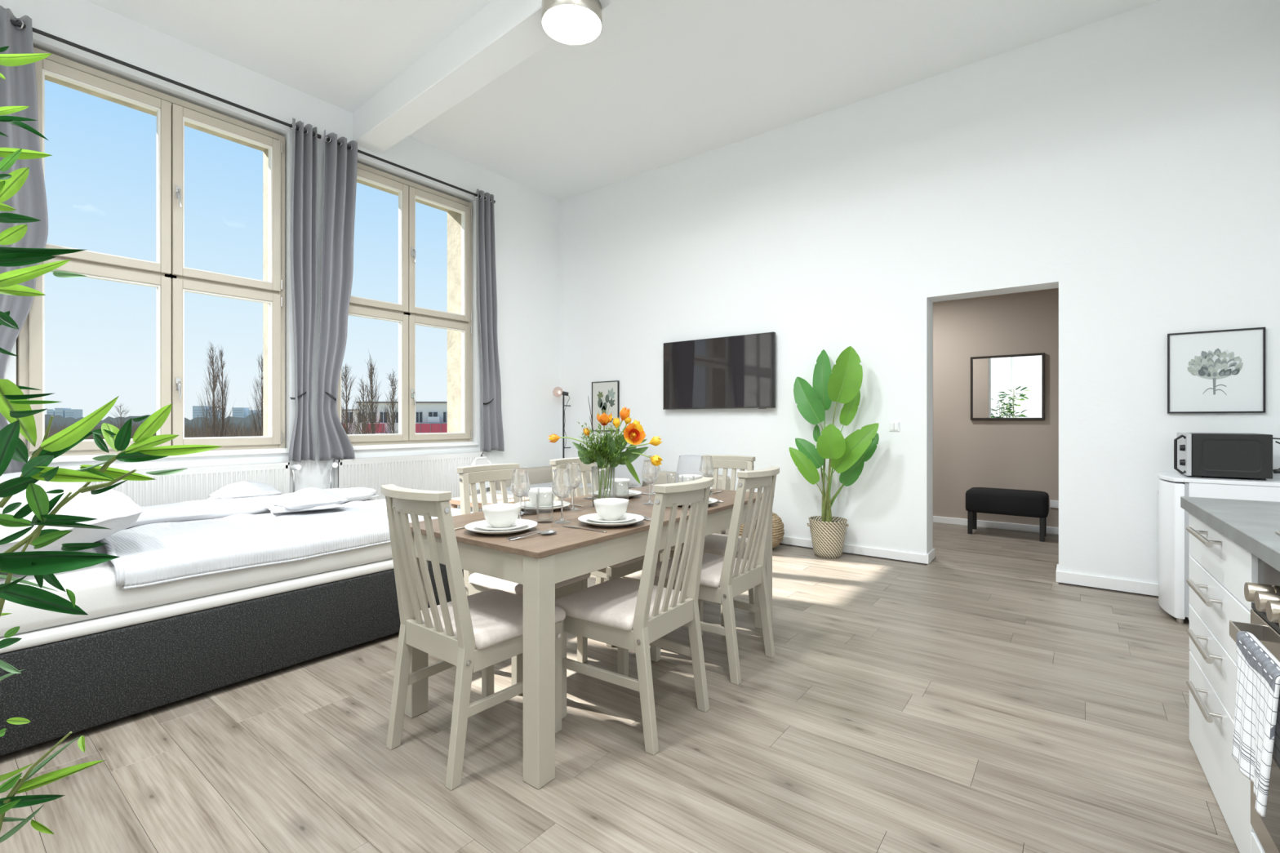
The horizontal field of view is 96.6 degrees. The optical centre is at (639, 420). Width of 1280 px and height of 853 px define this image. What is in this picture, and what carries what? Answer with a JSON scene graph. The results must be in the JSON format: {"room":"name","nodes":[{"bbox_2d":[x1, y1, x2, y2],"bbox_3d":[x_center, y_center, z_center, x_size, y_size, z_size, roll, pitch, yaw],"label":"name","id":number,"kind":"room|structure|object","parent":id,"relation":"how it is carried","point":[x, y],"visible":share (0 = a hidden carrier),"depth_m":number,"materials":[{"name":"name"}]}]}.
{"room":"studio apartment","nodes":[
{"label":"studio apartment","id":0,"kind":"room"},
{"bbox_2d":[16,75,461,435],"bbox_3d":[-3.118,3.460,5.246,0.290,13.500,11.090,0,0,38],"label":"wall","id":1,"kind":"structure","parent":0,"point":[454,219],"depth_m":6.46,"materials":[{"name":"paint"}]},
{"bbox_2d":[0,0,559,493],"bbox_3d":[-3.674,-0.840,4.191,0.120,4.100,8.940,0,0,38],"label":"wall","id":2,"kind":"structure","parent":0,"point":[527,220],"depth_m":5.44,"materials":[{"name":"white paint"}]},
{"bbox_2d":[17,46,288,462],"bbox_3d":[-3.553,-1.093,4.320,0.155,2.745,1.620,0,0,38],"label":"window","id":3,"kind":"structure","parent":2,"relation":"in","point":[169,274],"depth_m":4.30,"materials":[{"name":"beige paint"}]},
{"bbox_2d":[9,18,321,138],"bbox_3d":[-3.479,-2.515,4.265,0.096,0.060,2.035,0,0,38],"label":"curtain rod","id":4,"kind":"object","parent":2,"relation":"attached to","point":[14,22],"visible":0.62,"depth_m":4.12,"materials":[{"name":"black metal"}]},
{"bbox_2d":[0,4,48,474],"bbox_3d":[-3.986,-1.114,3.538,0.120,2.944,0.428,0,0,38],"label":"curtain","id":5,"kind":"object","parent":4,"relation":"hanging from","point":[19,88],"visible":0.71,"depth_m":3.63,"materials":[{"name":"grey fabric"}]},
{"bbox_2d":[288,117,317,462],"bbox_3d":[-2.929,-1.114,4.936,0.126,2.944,0.231,0,0,38],"label":"curtain","id":6,"kind":"object","parent":4,"relation":"hanging from","point":[304,194],"visible":1,"depth_m":4.94,"materials":[{"name":"grey fabric"}]},
{"bbox_2d":[84,462,301,506],"bbox_3d":[-3.387,0.782,4.362,0.146,0.855,1.405,0,0,40],"label":"radiator","id":7,"kind":"object","parent":2,"relation":"attached to","point":[192,483],"visible":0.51,"depth_m":4.33,"materials":[{"name":"white metal"}]},
{"bbox_2d":[126,462,289,493],"bbox_3d":[-3.410,0.708,4.331,0.092,0.705,1.325,0,0,38],"label":"grille","id":8,"kind":"object","parent":7,"relation":"attached to","point":[199,479],"depth_m":4.39,"materials":[{"name":"white metal"}]},
{"bbox_2d":[329,452,483,511],"bbox_3d":[-2.284,0.782,5.758,0.154,0.855,1.651,0,0,38],"label":"radiator","id":9,"kind":"object","parent":2,"relation":"attached to","point":[434,472],"visible":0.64,"depth_m":5.68,"materials":[{"name":"white metal"}]},
{"bbox_2d":[333,452,483,488],"bbox_3d":[-2.276,0.708,5.799,0.092,0.705,1.575,0,0,38],"label":"grille","id":10,"kind":"object","parent":9,"relation":"attached to","point":[434,470],"depth_m":5.66,"materials":[{"name":"white metal"}]},
{"bbox_2d":[337,162,478,450],"bbox_3d":[-2.378,-1.093,5.840,0.155,2.745,1.620,0,0,38],"label":"window","id":11,"kind":"structure","parent":2,"relation":"in","point":[405,313],"depth_m":5.84,"materials":[{"name":"beige paint"}]},
{"bbox_2d":[327,137,495,203],"bbox_3d":[-2.258,-2.515,5.845,0.096,0.060,1.830,0,0,38],"label":"curtain rod","id":12,"kind":"object","parent":2,"relation":"attached to","point":[328,139],"visible":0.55,"depth_m":5.72,"materials":[{"name":"black metal"}]},
{"bbox_2d":[315,129,357,460],"bbox_3d":[-2.741,-1.114,5.142,0.143,2.944,0.354,0,0,38],"label":"curtain","id":13,"kind":"object","parent":12,"relation":"hanging from","point":[340,162],"visible":1,"depth_m":5.14,"materials":[{"name":"grey fabric"}]},
{"bbox_2d":[473,188,504,452],"bbox_3d":[-1.712,-1.114,6.486,0.121,2.944,0.390,0,0,38],"label":"curtain","id":14,"kind":"object","parent":12,"relation":"hanging from","point":[492,433],"visible":1,"depth_m":6.46,"materials":[{"name":"grey fabric"}]},
{"bbox_2d":[0,522,1239,852],"bbox_3d":[0.008,1.235,2.963,7.410,0.050,10.300,0,0,38],"label":"floor","id":15,"kind":"structure","parent":0,"point":[971,699],"depth_m":2.08,"materials":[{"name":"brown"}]},
{"bbox_2d":[0,498,463,755],"bbox_3d":[-2.508,0.685,3.198,1.920,1.050,2.515,0,0,38],"label":"bed","id":16,"kind":"object","parent":15,"relation":"on","point":[139,650],"visible":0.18,"depth_m":2.39,"materials":[{"name":"grey fabric"}]},
{"bbox_2d":[0,471,85,487],"bbox_3d":[-3.268,0.424,2.853,0.818,0.320,0.750,0,0,41],"label":"pillow","id":17,"kind":"object","parent":16,"relation":"on","point":[6,477],"visible":0.09,"depth_m":2.85,"materials":[{"name":"grey fabric"}]},
{"bbox_2d":[0,484,142,553],"bbox_3d":[-2.599,0.437,2.361,0.818,0.301,0.752,0,0,34],"label":"pillow","id":18,"kind":"object","parent":16,"relation":"on","point":[114,510],"visible":0.52,"depth_m":2.31,"materials":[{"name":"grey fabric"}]},
{"bbox_2d":[97,487,472,590],"bbox_3d":[-2.263,0.578,3.475,1.862,0.203,1.708,0,0,38],"label":"coverlet","id":19,"kind":"object","parent":16,"relation":"on","point":[167,543],"visible":0.73,"depth_m":2.89,"materials":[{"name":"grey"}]},
{"bbox_2d":[207,480,282,499],"bbox_3d":[-2.679,0.479,3.865,0.439,0.131,0.348,0,0,-30],"label":"pillow","id":20,"kind":"object","parent":19,"relation":"on","point":[249,489],"visible":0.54,"depth_m":3.78,"materials":[{"name":"grey fabric"}]},
{"bbox_2d":[266,487,347,513],"bbox_3d":[-2.088,0.490,3.586,0.426,0.131,0.348,0,0,-38],"label":"pillow","id":21,"kind":"object","parent":19,"relation":"on","point":[311,498],"visible":1,"depth_m":3.49,"materials":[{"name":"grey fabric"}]},
{"bbox_2d":[380,484,565,791],"bbox_3d":[-0.645,0.723,2.159,0.464,0.975,0.590,0,0,38],"label":"dining chair","id":22,"kind":"object","parent":15,"relation":"on","point":[482,630],"visible":0.91,"depth_m":2.01,"materials":[{"name":"beige paint"}]},
{"bbox_2d":[414,588,565,649],"bbox_3d":[-0.595,0.757,2.223,0.464,0.057,0.428,0,0,38],"label":"seat cushion","id":23,"kind":"object","parent":22,"relation":"on","point":[496,615],"depth_m":2.11,"materials":[{"name":"beige fabric"}]},
{"bbox_2d":[449,493,529,509],"bbox_3d":[-1.304,0.950,5.051,0.600,0.520,0.480,0,0,38],"label":"side table","id":24,"kind":"object","parent":15,"relation":"on","point":[454,502],"visible":0.09,"depth_m":4.97,"materials":[{"name":"white wood"}]},
{"bbox_2d":[471,457,527,511],"bbox_3d":[-1.445,0.798,5.884,0.466,0.826,0.422,0,0,18],"label":"chair","id":25,"kind":"object","parent":15,"relation":"on","point":[481,460],"visible":0.15,"depth_m":5.93,"materials":[{"name":"white plastic"}]},
{"bbox_2d":[456,462,591,685],"bbox_3d":[-0.610,0.723,2.847,0.590,0.975,0.464,0,0,38],"label":"dining chair","id":26,"kind":"object","parent":15,"relation":"on","point":[475,583],"visible":0.41,"depth_m":2.84,"materials":[{"name":"beige paint"}]},
{"bbox_2d":[468,572,591,596],"bbox_3d":[-0.546,0.757,2.797,0.428,0.057,0.464,0,0,38],"label":"seat cushion","id":27,"kind":"object","parent":26,"relation":"on","point":[476,580],"depth_m":2.67,"materials":[{"name":"beige fabric"}]},
{"bbox_2d":[404,484,772,789],"bbox_3d":[-0.106,0.820,2.849,0.836,0.780,1.864,0,0,37],"label":"dining table","id":28,"kind":"object","parent":15,"relation":"on","point":[538,562],"visible":0.48,"depth_m":2.04,"materials":[{"name":"beige paint"}]},
{"bbox_2d":[464,519,537,535],"bbox_3d":[-0.539,0.418,2.221,0.277,0.024,0.277,0,0,38],"label":"dinner plate","id":29,"kind":"object","parent":28,"relation":"on","point":[470,526],"visible":0.53,"depth_m":2.18,"materials":[{"name":"white ceramic"}]},
{"bbox_2d":[473,519,528,531],"bbox_3d":[-0.539,0.411,2.221,0.211,0.020,0.211,0,0,38],"label":"plate","id":30,"kind":"object","parent":29,"relation":"on","point":[484,525],"visible":0.73,"depth_m":2.22,"materials":[{"name":"white ceramic"}]},
{"bbox_2d":[482,503,520,528],"bbox_3d":[-0.539,0.373,2.221,0.147,0.078,0.147,0,0,38],"label":"bowl","id":31,"kind":"object","parent":30,"relation":"on","point":[497,515],"visible":1,"depth_m":2.17,"materials":[{"name":"white ceramic"}]},
{"bbox_2d":[510,467,530,519],"bbox_3d":[-0.514,0.318,2.447,0.085,0.224,0.085,0,0,38],"label":"wine glass","id":32,"kind":"object","parent":28,"relation":"on","point":[520,487],"visible":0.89,"depth_m":2.42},
{"bbox_2d":[510,467,530,497],"bbox_3d":[-0.514,0.269,2.447,0.085,0.126,0.085,0,0,38],"label":"glass bowl","id":33,"kind":"object","parent":32,"relation":"on","point":[520,483],"depth_m":2.42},
{"bbox_2d":[515,500,570,511],"bbox_3d":[-0.476,0.418,2.769,0.277,0.024,0.277,0,0,38],"label":"dinner plate","id":34,"kind":"object","parent":28,"relation":"on","point":[566,504],"visible":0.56,"depth_m":2.68,"materials":[{"name":"white ceramic"}]},
{"bbox_2d":[520,500,564,508],"bbox_3d":[-0.476,0.411,2.769,0.211,0.020,0.211,0,0,38],"label":"plate","id":35,"kind":"object","parent":34,"relation":"on","point":[555,503],"visible":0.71,"depth_m":2.77,"materials":[{"name":"white ceramic"}]},
{"bbox_2d":[527,487,555,506],"bbox_3d":[-0.476,0.373,2.769,0.147,0.078,0.147,0,0,38],"label":"bowl","id":36,"kind":"object","parent":35,"relation":"on","point":[546,498],"visible":0.74,"depth_m":2.72,"materials":[{"name":"white ceramic"}]},
{"bbox_2d":[551,468,572,524],"bbox_3d":[-0.330,0.318,2.408,0.085,0.224,0.085,0,0,38],"label":"wine glass","id":37,"kind":"object","parent":28,"relation":"on","point":[562,487],"visible":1,"depth_m":2.38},
{"bbox_2d":[551,468,572,499],"bbox_3d":[-0.330,0.269,2.408,0.085,0.126,0.085,0,0,38],"label":"glass bowl","id":38,"kind":"object","parent":37,"relation":"on","point":[562,487],"depth_m":2.38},
{"bbox_2d":[565,462,582,511],"bbox_3d":[-0.323,0.318,2.745,0.085,0.224,0.085,0,0,38],"label":"wine glass","id":39,"kind":"object","parent":28,"relation":"on","point":[574,468],"visible":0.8,"depth_m":2.72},
{"bbox_2d":[565,462,582,489],"bbox_3d":[-0.323,0.269,2.745,0.085,0.126,0.085,0,0,38],"label":"glass bowl","id":40,"kind":"object","parent":39,"relation":"on","point":[574,468],"depth_m":2.72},
{"bbox_2d":[591,465,615,506],"bbox_3d":[-0.185,0.331,2.869,0.119,0.199,0.119,0,0,38],"label":"glass vase","id":41,"kind":"object","parent":28,"relation":"on","point":[613,477],"visible":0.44,"depth_m":2.85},
{"bbox_2d":[596,412,612,498],"bbox_3d":[-0.176,0.185,2.849,0.088,0.456,0.091,0,0,38],"label":"tulip","id":42,"kind":"object","parent":41,"relation":"in","point":[604,419],"visible":0.9,"depth_m":2.83,"materials":[{"name":"orange plant"}]},
{"bbox_2d":[572,395,648,484],"bbox_3d":[-0.149,0.094,2.865,0.392,0.441,0.188,0,0,-2],"label":"bunch","id":43,"kind":"object","parent":41,"relation":"in","point":[606,448],"visible":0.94,"depth_m":2.84,"materials":[{"name":"green plant"}]},
{"bbox_2d":[609,423,645,497],"bbox_3d":[-0.081,0.213,2.790,0.231,0.399,0.102,0,0,38],"label":"tulip","id":44,"kind":"object","parent":41,"relation":"in","point":[633,434],"visible":0.95,"depth_m":2.76,"materials":[{"name":"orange plant"}]},
{"bbox_2d":[577,512,644,527],"bbox_3d":[-0.120,0.418,2.380,0.277,0.024,0.277,0,0,38],"label":"dinner plate","id":45,"kind":"object","parent":28,"relation":"on","point":[583,518],"visible":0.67,"depth_m":2.32,"materials":[{"name":"white ceramic"}]},
{"bbox_2d":[586,513,636,524],"bbox_3d":[-0.120,0.411,2.380,0.211,0.020,0.211,0,0,38],"label":"plate","id":46,"kind":"object","parent":45,"relation":"on","point":[595,517],"visible":0.7,"depth_m":2.38,"materials":[{"name":"white ceramic"}]},
{"bbox_2d":[593,497,628,520],"bbox_3d":[-0.120,0.373,2.380,0.147,0.078,0.147,0,0,38],"label":"bowl","id":47,"kind":"object","parent":46,"relation":"on","point":[607,508],"visible":1,"depth_m":2.33,"materials":[{"name":"white ceramic"}]},
{"bbox_2d":[593,489,641,498],"bbox_3d":[-0.128,0.418,3.220,0.277,0.024,0.277,0,0,38],"label":"dinner plate","id":48,"kind":"object","parent":28,"relation":"on","point":[637,492],"visible":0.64,"depth_m":3.14,"materials":[{"name":"white ceramic"}]},
{"bbox_2d":[601,489,635,495],"bbox_3d":[-0.128,0.411,3.220,0.211,0.020,0.211,0,0,38],"label":"plate","id":49,"kind":"object","parent":48,"relation":"on","point":[627,492],"visible":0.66,"depth_m":3.21,"materials":[{"name":"white ceramic"}]},
{"bbox_2d":[606,478,630,493],"bbox_3d":[-0.128,0.373,3.220,0.147,0.078,0.147,0,0,38],"label":"bowl","id":50,"kind":"object","parent":49,"relation":"on","point":[621,486],"visible":0.69,"depth_m":3.17,"materials":[{"name":"white ceramic"}]},
{"bbox_2d":[641,460,657,504],"bbox_3d":[0.050,0.318,2.942,0.085,0.224,0.085,0,0,38],"label":"wine glass","id":51,"kind":"object","parent":28,"relation":"on","point":[649,474],"visible":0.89,"depth_m":2.91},
{"bbox_2d":[641,460,657,484],"bbox_3d":[0.050,0.269,2.942,0.085,0.126,0.085,0,0,38],"label":"glass bowl","id":52,"kind":"object","parent":51,"relation":"on","point":[649,474],"depth_m":2.91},
{"bbox_2d":[647,455,660,494],"bbox_3d":[0.076,0.318,3.328,0.085,0.224,0.085,0,0,38],"label":"wine glass","id":53,"kind":"object","parent":28,"relation":"on","point":[648,458],"visible":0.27,"depth_m":3.31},
{"bbox_2d":[647,455,660,474],"bbox_3d":[0.076,0.269,3.328,0.085,0.126,0.085,0,0,38],"label":"glass bowl","id":54,"kind":"object","parent":53,"relation":"on","point":[648,459],"depth_m":3.31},
{"bbox_2d":[699,455,714,495],"bbox_3d":[0.388,0.318,3.315,0.085,0.224,0.085,0,0,38],"label":"wine glass","id":55,"kind":"object","parent":28,"relation":"on","point":[706,467],"visible":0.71,"depth_m":3.29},
{"bbox_2d":[699,455,714,477],"bbox_3d":[0.388,0.269,3.315,0.085,0.126,0.085,0,0,38],"label":"glass bowl","id":56,"kind":"object","parent":55,"relation":"on","point":[706,467],"depth_m":3.28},
{"bbox_2d":[549,457,662,647],"bbox_3d":[-0.226,0.723,3.377,0.590,0.975,0.464,0,0,37],"label":"dining chair","id":57,"kind":"object","parent":15,"relation":"on","point":[621,570],"visible":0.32,"depth_m":3.37,"materials":[{"name":"beige paint"}]},
{"bbox_2d":[608,549,662,568],"bbox_3d":[-0.161,0.757,3.328,0.428,0.057,0.464,0,0,37],"label":"seat cushion","id":58,"kind":"object","parent":57,"relation":"on","point":[627,563],"depth_m":3.14,"materials":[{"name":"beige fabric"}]},
{"bbox_2d":[488,466,729,533],"bbox_3d":[-0.403,0.887,6.200,2.520,0.645,1.160,0,0,38],"label":"sofa","id":59,"kind":"object","parent":15,"relation":"on","point":[539,477],"visible":0.05,"depth_m":6.51,"materials":[{"name":"beige fabric"}]},
{"bbox_2d":[506,482,591,500],"bbox_3d":[-1.001,0.825,6.555,0.680,0.150,0.950,0,0,38],"label":"seat cushion","id":60,"kind":"object","parent":59,"relation":"on","point":[532,485],"depth_m":6.60,"materials":[{"name":"grey fabric"}]},
{"bbox_2d":[567,484,632,497],"bbox_3d":[-0.341,0.825,6.184,0.780,0.150,0.690,0,0,38],"label":"seat cushion","id":61,"kind":"object","parent":59,"relation":"on","point":[589,489],"depth_m":6.06,"materials":[{"name":"beige fabric"}]},
{"bbox_2d":[612,443,646,487],"bbox_3d":[-0.141,0.495,6.327,0.490,0.482,0.183,0,0,38],"label":"sofa cushion","id":62,"kind":"object","parent":59,"relation":"on","point":[621,471],"visible":0.24,"depth_m":6.20,"materials":[{"name":"grey fabric"}]},
{"bbox_2d":[675,454,701,483],"bbox_3d":[0.534,0.545,5.811,0.390,0.381,0.180,0,0,38],"label":"sofa cushion","id":63,"kind":"object","parent":59,"relation":"on","point":[687,464],"visible":0.42,"depth_m":5.79,"materials":[{"name":"grey fabric"}]},
{"bbox_2d":[555,476,714,755],"bbox_3d":[-0.006,0.723,2.351,0.590,0.975,0.464,0,0,36],"label":"dining chair","id":64,"kind":"object","parent":15,"relation":"on","point":[626,615],"visible":0.94,"depth_m":2.22,"materials":[{"name":"beige paint"}]},
{"bbox_2d":[555,577,685,631],"bbox_3d":[-0.071,0.757,2.399,0.428,0.057,0.464,0,0,36],"label":"seat cushion","id":65,"kind":"object","parent":64,"relation":"on","point":[610,605],"depth_m":2.28,"materials":[{"name":"beige fabric"}]},
{"bbox_2d":[660,454,755,626],"bbox_3d":[0.460,0.723,3.610,0.464,0.975,0.590,0,0,35],"label":"dining chair","id":66,"kind":"object","parent":15,"relation":"on","point":[715,543],"visible":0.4,"depth_m":3.68,"materials":[{"name":"beige paint"}]},
{"bbox_2d":[671,533,747,555],"bbox_3d":[0.414,0.757,3.543,0.464,0.057,0.428,0,0,35],"label":"seat cushion","id":67,"kind":"object","parent":66,"relation":"on","point":[714,544],"depth_m":3.41,"materials":[{"name":"beige fabric"}]},
{"bbox_2d":[650,466,779,684],"bbox_3d":[0.397,0.723,2.897,0.590,0.975,0.464,0,0,37],"label":"dining chair","id":68,"kind":"object","parent":15,"relation":"on","point":[726,577],"visible":0.84,"depth_m":2.73,"materials":[{"name":"beige paint"}]},
{"bbox_2d":[654,551,752,587],"bbox_3d":[0.333,0.757,2.946,0.428,0.057,0.464,0,0,37],"label":"seat cushion","id":69,"kind":"object","parent":68,"relation":"on","point":[711,575],"depth_m":2.81,"materials":[{"name":"beige fabric"}]},
{"bbox_2d":[738,512,784,548],"bbox_3d":[1.110,1.034,5.411,0.511,0.361,0.511,0,0,32],"label":"woven pouf","id":70,"kind":"object","parent":15,"relation":"on","point":[778,533],"visible":0.16,"depth_m":5.24,"materials":[{"name":"wicker"}]},
{"bbox_2d":[806,515,848,558],"bbox_3d":[1.679,1.045,5.097,0.332,0.331,0.332,0,0,38],"label":"woven basket","id":71,"kind":"object","parent":15,"relation":"on","point":[828,538],"visible":0.96,"depth_m":4.98,"materials":[{"name":"brown"}]},
{"bbox_2d":[789,346,879,521],"bbox_3d":[1.689,0.139,5.003,0.763,1.597,0.465,0,0,38],"label":"plant","id":72,"kind":"object","parent":71,"relation":"on","point":[847,456],"visible":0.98,"depth_m":5.00,"materials":[{"name":"plant"}]},
{"bbox_2d":[965,487,1048,542],"bbox_3d":[3.877,0.973,6.027,0.720,0.475,0.400,0,0,38],"label":"bench","id":73,"kind":"object","parent":15,"relation":"on","point":[1022,503],"visible":1,"depth_m":5.88,"materials":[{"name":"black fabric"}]},
{"bbox_2d":[965,487,1048,517],"bbox_3d":[3.877,0.855,6.027,0.720,0.240,0.400,0,0,38],"label":"seat cushion","id":74,"kind":"object","parent":73,"relation":"on","point":[1022,503],"depth_m":5.87,"materials":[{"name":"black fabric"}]},
{"bbox_2d":[1157,471,1279,623],"bbox_3d":[3.547,0.776,3.452,0.607,0.868,0.560,0,0,38],"label":"fridge","id":75,"kind":"object","parent":15,"relation":"on","point":[1174,554],"visible":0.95,"depth_m":3.38,"materials":[{"name":"white metal"}]},
{"bbox_2d":[1173,432,1279,480],"bbox_3d":[3.590,0.210,3.468,0.536,0.264,0.432,0,0,38],"label":"microwave","id":76,"kind":"object","parent":75,"relation":"on","point":[1250,455],"visible":1,"depth_m":3.33,"materials":[{"name":"black plastic"}]},
{"bbox_2d":[1186,513,1257,852],"bbox_3d":[2.054,0.774,1.679,0.604,0.872,0.808,0,0,36],"label":"base cabinet","id":77,"kind":"object","parent":15,"relation":"on","point":[1220,568],"visible":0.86,"depth_m":1.76,"materials":[{"name":"white"}]},
{"bbox_2d":[1229,558,1279,852],"bbox_3d":[1.637,0.772,1.110,0.620,0.869,0.600,0,0,36],"label":"oven","id":78,"kind":"object","parent":15,"relation":"on","point":[1264,596],"visible":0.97,"depth_m":1.37,"materials":[{"name":"grey"}]},
{"bbox_2d":[1231,631,1279,817],"bbox_3d":[1.315,0.634,1.211,0.052,0.296,0.280,0,0,36],"label":"tea towel","id":79,"kind":"object","parent":78,"relation":"hanging from","point":[1256,731],"visible":0.99,"depth_m":1.19,"materials":[{"name":"fabric"}]},
{"bbox_3d":[1.207,0.773,0.495,0.603,0.874,0.900,0,0,36],"label":"base cabinet","id":80,"kind":"object","parent":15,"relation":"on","visible":0},
{"bbox_2d":[1180,496,1279,571],"bbox_3d":[1.639,0.311,1.054,0.612,0.043,2.332,0,0,36],"label":"countertop","id":81,"kind":"structure","parent":80,"relation":"on","point":[1252,525],"depth_m":1.68,"materials":[{"name":"stone"}]},
{"bbox_2d":[86,0,1159,200],"bbox_3d":[-0.967,-3.040,2.478,7.060,0.300,8.340,0,0,38],"label":"ceiling","id":82,"kind":"structure","parent":0,"point":[662,82],"depth_m":4.56,"materials":[{"name":"white paint"}]},
{"bbox_2d":[352,0,616,154],"bbox_3d":[-0.162,-2.750,3.364,6.489,0.320,0.260,0,0,40],"label":"beam","id":83,"kind":"structure","parent":82,"relation":"attached to","point":[502,34],"depth_m":4.34,"materials":[{"name":"white paint"}]},
{"bbox_2d":[541,0,602,45],"bbox_3d":[-0.428,-2.543,3.584,0.380,0.120,0.380,0,0,38],"label":"ceiling light","id":84,"kind":"object","parent":83,"relation":"attached to","point":[568,22],"visible":1,"depth_m":3.55,"materials":[{"name":"white glass"}]},
{"bbox_2d":[560,0,1279,583],"bbox_3d":[1.625,-0.840,5.587,6.760,4.100,0.250,0,0,38],"label":"wall","id":85,"kind":"structure","parent":0,"point":[1126,164],"depth_m":4.59,"materials":[{"name":"white paint"}]},
{"bbox_2d":[591,380,619,431],"bbox_3d":[-0.427,-0.175,6.998,0.430,0.610,0.025,0,0,38],"label":"framed print","id":86,"kind":"object","parent":85,"relation":"attached to","point":[605,394],"visible":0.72,"depth_m":6.99,"materials":[{"name":"paper"}]},
{"bbox_2d":[662,332,775,409],"bbox_3d":[0.806,-0.492,6.008,1.328,0.752,0.076,0,0,38],"label":"television","id":87,"kind":"object","parent":85,"relation":"attached to","point":[736,371],"visible":1,"depth_m":5.92,"materials":[{"name":"black plastic"}]},
{"bbox_2d":[723,533,926,564],"bbox_3d":[0.683,1.173,6.147,4.384,0.075,0.016,0,0,38],"label":"baseboard","id":88,"kind":"structure","parent":85,"relation":"attached to","point":[873,552],"depth_m":5.07,"materials":[{"name":"white"}]},
{"bbox_2d":[1056,570,1158,596],"bbox_3d":[3.588,1.167,3.903,1.194,0.085,0.016,0,0,38],"label":"baseboard","id":89,"kind":"structure","parent":85,"relation":"attached to","point":[1088,580],"depth_m":4.08,"materials":[{"name":"white"}]},
{"bbox_2d":[1167,327,1265,413],"bbox_3d":[3.779,-0.320,3.748,0.456,0.542,0.025,0,0,38],"label":"framed print","id":90,"kind":"object","parent":85,"relation":"attached to","point":[1220,371],"visible":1,"depth_m":3.74,"materials":[{"name":"paper"}]},
{"bbox_2d":[933,288,1058,527],"bbox_3d":[4.117,-0.240,6.392,5.100,2.900,0.150,0,0,38],"label":"wall","id":91,"kind":"structure","parent":0,"point":[968,454],"depth_m":6.43,"materials":[{"name":"beige paint"}]},
{"bbox_2d":[933,515,1058,534],"bbox_3d":[4.066,1.173,6.326,5.100,0.075,0.016,0,0,38],"label":"baseboard","id":92,"kind":"structure","parent":91,"relation":"attached to","point":[1006,526],"depth_m":6.36,"materials":[{"name":"white"}]},
{"bbox_2d":[970,352,1044,420],"bbox_3d":[4.061,-0.365,6.316,0.693,0.719,0.034,0,0,38],"label":"wall mirror","id":93,"kind":"object","parent":91,"relation":"attached to","point":[1011,387],"visible":1,"depth_m":6.30,"materials":[{"name":"black mirror"}]},
{"bbox_3d":[-2.562,1.213,0.250,6.460,0.006,2.463,0,0,38],"label":"floor","id":94,"kind":"structure","parent":0,"visible":0},
{"bbox_3d":[-1.127,1.070,0.668,0.340,0.280,0.340,0,0,38],"label":"plant pot","id":95,"kind":"object","parent":94,"relation":"on","visible":0},
{"bbox_2d":[0,45,221,843],"bbox_3d":[-1.145,0.102,0.628,0.883,1.720,0.707,0,0,15],"label":"bamboo plant","id":96,"kind":"object","parent":95,"relation":"in","point":[15,406],"visible":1,"depth_m":0.82,"materials":[{"name":"green plant"}]},
{"label":"outside","id":97,"kind":"structure","parent":0,"visible":0},
{"bbox_3d":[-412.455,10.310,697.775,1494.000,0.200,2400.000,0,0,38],"label":"ground","id":98,"kind":"structure","parent":97,"visible":0},
{"bbox_2d":[44,413,261,433],"bbox_3d":[-313.283,2.391,424.932,383.690,15.639,299.908,0,0,38],"label":"hill","id":99,"kind":"structure","parent":98,"relation":"on","point":[56,419],"depth_m":419.89,"materials":[{"name":"grey"}]},
{"bbox_2d":[44,415,262,439],"bbox_3d":[-119.409,4.423,136.979,220.709,11.591,48.386,0,0,38],"label":"brushwood","id":100,"kind":"object","parent":98,"relation":"on","point":[191,432],"visible":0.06,"depth_m":79.81,"materials":[{"name":"brown"}]},
{"bbox_2d":[195,341,232,437],"bbox_3d":[-52.378,0.194,70.058,3.318,20.042,3.662,0,0,38],"label":"bare tree","id":101,"kind":"object","parent":98,"relation":"on","point":[213,389],"visible":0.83,"depth_m":69.93,"materials":[{"name":"brown plant"}]},
{"bbox_2d":[210,346,233,436],"bbox_3d":[-52.650,0.288,71.889,2.734,19.855,2.860,0,0,38],"label":"bare tree","id":102,"kind":"object","parent":98,"relation":"on","point":[224,389],"visible":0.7,"depth_m":71.94,"materials":[{"name":"brown plant"}]},
{"bbox_2d":[246,353,262,436],"bbox_3d":[-46.452,0.749,69.855,3.178,18.932,3.194,0,0,38],"label":"bare tree","id":103,"kind":"object","parent":98,"relation":"on","point":[260,397],"visible":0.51,"depth_m":69.76,"materials":[{"name":"brown plant"}]},
{"bbox_2d":[341,362,360,434],"bbox_3d":[-22.696,2.860,43.853,2.408,14.713,2.896,0,0,-14],"label":"bare tree","id":104,"kind":"object","parent":98,"relation":"on","point":[345,426],"visible":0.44,"depth_m":44.02,"materials":[{"name":"brown plant"}]},
{"bbox_2d":[348,377,376,434],"bbox_3d":[-20.419,3.414,41.949,2.517,13.606,2.697,0,0,-2],"label":"bare tree","id":105,"kind":"object","parent":98,"relation":"on","point":[364,419],"visible":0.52,"depth_m":41.87,"materials":[{"name":"brown plant"}]},
{"bbox_2d":[351,350,392,434],"bbox_3d":[-20.598,2.332,43.986,2.809,15.770,2.068,0,0,-7],"label":"bare tree","id":106,"kind":"object","parent":98,"relation":"on","point":[371,369],"visible":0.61,"depth_m":43.95,"materials":[{"name":"brown plant"}]},
{"bbox_2d":[380,369,398,434],"bbox_3d":[-19.470,3.035,44.827,2.464,14.364,2.552,0,0,23],"label":"bare tree","id":107,"kind":"object","parent":98,"relation":"on","point":[393,389],"visible":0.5,"depth_m":44.92,"materials":[{"name":"brown plant"}]},
{"bbox_2d":[341,401,447,434],"bbox_3d":[-25.732,4.110,63.894,18.300,12.200,10.400,0,0,0],"label":"apartment building","id":108,"kind":"structure","parent":98,"relation":"on","point":[430,416],"depth_m":59.93,"materials":[{"name":"white"}]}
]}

